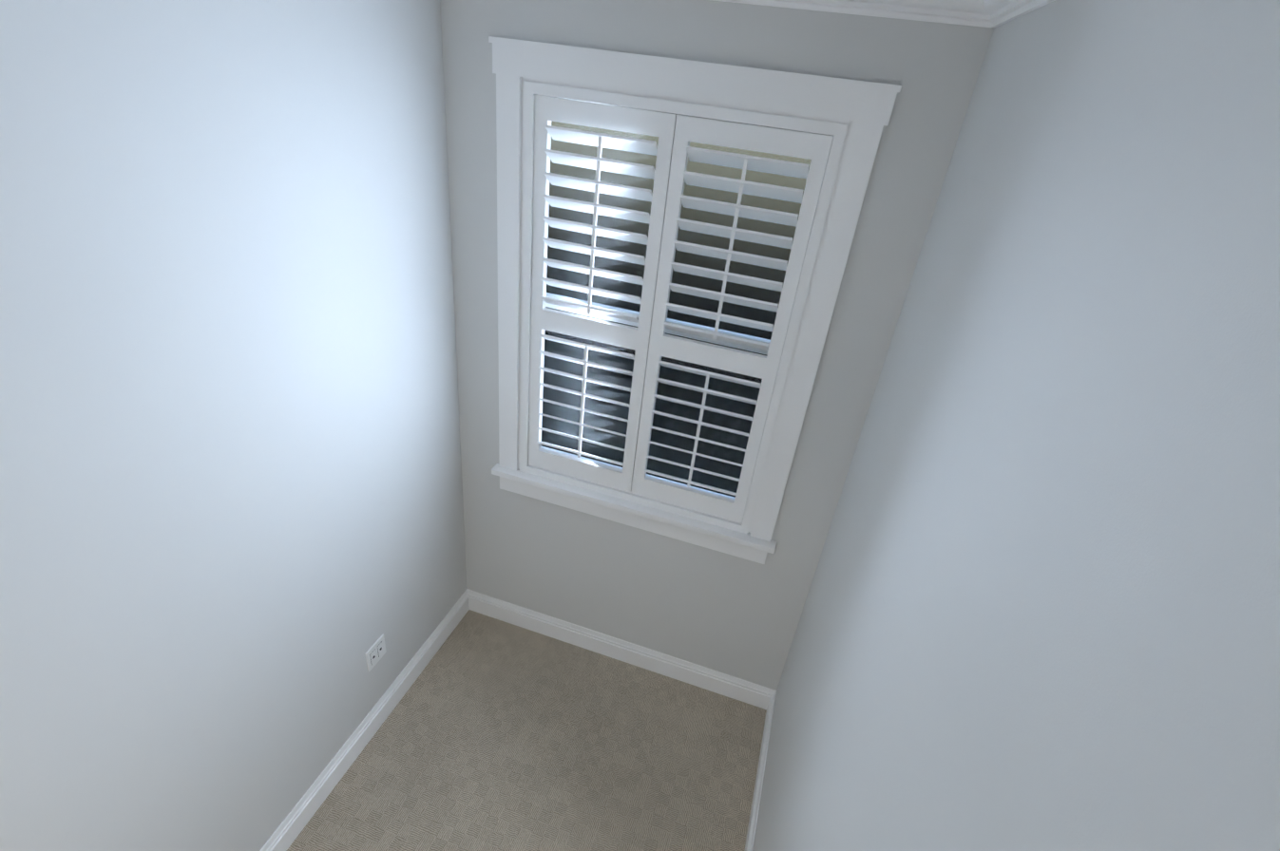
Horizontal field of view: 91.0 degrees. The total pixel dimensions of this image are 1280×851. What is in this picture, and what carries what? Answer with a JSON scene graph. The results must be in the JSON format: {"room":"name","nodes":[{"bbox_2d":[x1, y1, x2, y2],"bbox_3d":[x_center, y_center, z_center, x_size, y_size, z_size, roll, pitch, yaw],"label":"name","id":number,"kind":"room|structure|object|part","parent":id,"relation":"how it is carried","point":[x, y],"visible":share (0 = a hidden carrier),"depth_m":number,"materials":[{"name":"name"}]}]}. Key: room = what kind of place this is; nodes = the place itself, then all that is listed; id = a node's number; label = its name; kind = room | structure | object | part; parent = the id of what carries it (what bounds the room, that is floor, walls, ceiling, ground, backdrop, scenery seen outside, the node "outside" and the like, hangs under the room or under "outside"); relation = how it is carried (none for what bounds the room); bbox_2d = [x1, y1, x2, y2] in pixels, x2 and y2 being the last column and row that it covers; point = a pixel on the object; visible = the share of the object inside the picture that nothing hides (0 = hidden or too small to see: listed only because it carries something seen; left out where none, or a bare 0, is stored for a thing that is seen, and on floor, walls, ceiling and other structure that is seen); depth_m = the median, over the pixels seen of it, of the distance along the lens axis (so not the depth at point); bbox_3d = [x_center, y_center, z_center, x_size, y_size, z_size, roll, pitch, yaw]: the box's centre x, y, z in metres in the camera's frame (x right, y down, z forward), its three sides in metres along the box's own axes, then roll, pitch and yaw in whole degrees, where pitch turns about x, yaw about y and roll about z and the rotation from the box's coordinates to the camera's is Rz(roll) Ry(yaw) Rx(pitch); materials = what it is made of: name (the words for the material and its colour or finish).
{"room":"hallway","nodes":[
{"label":"hallway","id":0,"kind":"room"},
{"bbox_2d":[0,0,467,850],"bbox_3d":[-1.621,0.030,1.866,0.973,3.300,2.634,14,31,12],"label":"wall","id":1,"kind":"structure","parent":0,"point":[232,538],"depth_m":1.68,"materials":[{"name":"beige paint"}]},
{"bbox_2d":[259,589,472,850],"bbox_3d":[-1.340,1.541,2.487,0.017,0.140,2.511,14,31,12],"label":"baseboard","id":2,"kind":"structure","parent":1,"relation":"attached to","point":[296,821],"depth_m":2.78,"materials":[{"name":"white paint"}]},
{"bbox_2d":[365,633,386,671],"bbox_3d":[-1.150,0.993,2.746,0.008,0.118,0.118,14,31,12],"label":"outlet","id":3,"kind":"object","parent":1,"relation":"attached to","point":[375,653],"visible":1,"depth_m":2.74,"materials":[{"name":"white plastic"}]},
{"bbox_2d":[286,610,766,850],"bbox_3d":[-0.608,2.823,0.681,4.722,0.100,6.542,14,31,12],"label":"floor","id":4,"kind":"structure","parent":0,"point":[492,735],"depth_m":2.86,"materials":[{"name":"carpet"}]},
{"bbox_2d":[440,0,993,690],"bbox_3d":[0.037,-0.211,2.627,1.735,3.300,0.140,14,31,12],"label":"wall","id":5,"kind":"structure","parent":0,"point":[711,608],"depth_m":2.39,"materials":[{"name":"beige paint"}]},
{"bbox_2d":[468,591,768,709],"bbox_3d":[-0.154,1.181,3.353,1.650,0.140,0.017,14,31,12],"label":"baseboard","id":6,"kind":"structure","parent":5,"relation":"attached to","point":[720,683],"depth_m":3.33,"materials":[{"name":"white paint"}]},
{"bbox_2d":[491,463,776,554],"bbox_3d":[-0.048,0.353,2.882,1.350,0.030,0.115,14,31,12],"label":"window sill","id":7,"kind":"structure","parent":5,"relation":"attached to","point":[672,519],"depth_m":2.83,"materials":[{"name":"white paint"}]},
{"bbox_2d":[499,477,767,564],"bbox_3d":[-0.058,0.414,2.905,1.300,0.100,0.017,14,31,12],"label":"apron","id":8,"kind":"object","parent":5,"relation":"attached to","point":[654,526],"visible":0.64,"depth_m":2.90,"materials":[{"name":"white paint"}]},
{"bbox_2d":[518,76,853,534],"bbox_3d":[0.059,-0.390,2.523,1.120,1.655,0.140,14,31,12],"label":"liner","id":9,"kind":"object","parent":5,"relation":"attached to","point":[800,116],"visible":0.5,"depth_m":2.15,"materials":[{"name":"white paint"}]},
{"bbox_2d":[488,36,901,542],"bbox_3d":[0.058,-0.430,2.472,1.340,1.750,0.150,14,31,12],"label":"window","id":10,"kind":"structure","parent":5,"relation":"in","point":[866,107],"depth_m":2.28,"materials":[{"name":"white paint"}]},
{"bbox_2d":[536,124,809,496],"bbox_3d":[0.044,-0.375,2.475,0.918,1.361,0.078,14,31,12],"label":"louvres","id":11,"kind":"object","parent":10,"relation":"attached to","point":[714,158],"visible":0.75,"depth_m":2.29,"materials":[{"name":"white paint"}]},
{"bbox_3d":[0.070,-0.413,2.546,1.096,1.611,0.035,14,31,12],"label":"window sash","id":12,"kind":"part","parent":10,"relation":"part of","materials":[{"name":"white wood"}]},
{"bbox_2d":[712,0,955,23],"bbox_3d":[0.139,-1.319,1.848,1.500,0.095,0.105,14,31,12],"label":"crown molding","id":13,"kind":"structure","parent":5,"relation":"attached to","point":[926,10],"depth_m":1.77,"materials":[{"name":"white paint"}]},
{"bbox_2d":[752,0,1279,850],"bbox_3d":[1.440,0.800,1.185,2.015,3.300,2.634,14,31,12],"label":"wall","id":14,"kind":"structure","parent":0,"point":[1041,610],"depth_m":0.67,"materials":[{"name":"beige paint"}]},
{"bbox_2d":[745,688,776,850],"bbox_3d":[0.288,1.951,2.125,0.017,0.140,2.511,14,31,12],"label":"baseboard","id":15,"kind":"structure","parent":14,"relation":"attached to","point":[769,703],"depth_m":2.81,"materials":[{"name":"white paint"}]},
{"bbox_2d":[948,0,1055,28],"bbox_3d":[0.570,-0.605,0.712,0.105,0.095,2.400,14,31,12],"label":"crown molding","id":16,"kind":"structure","parent":14,"relation":"attached to","point":[990,13],"depth_m":1.67,"materials":[{"name":"white paint"}]}
]}

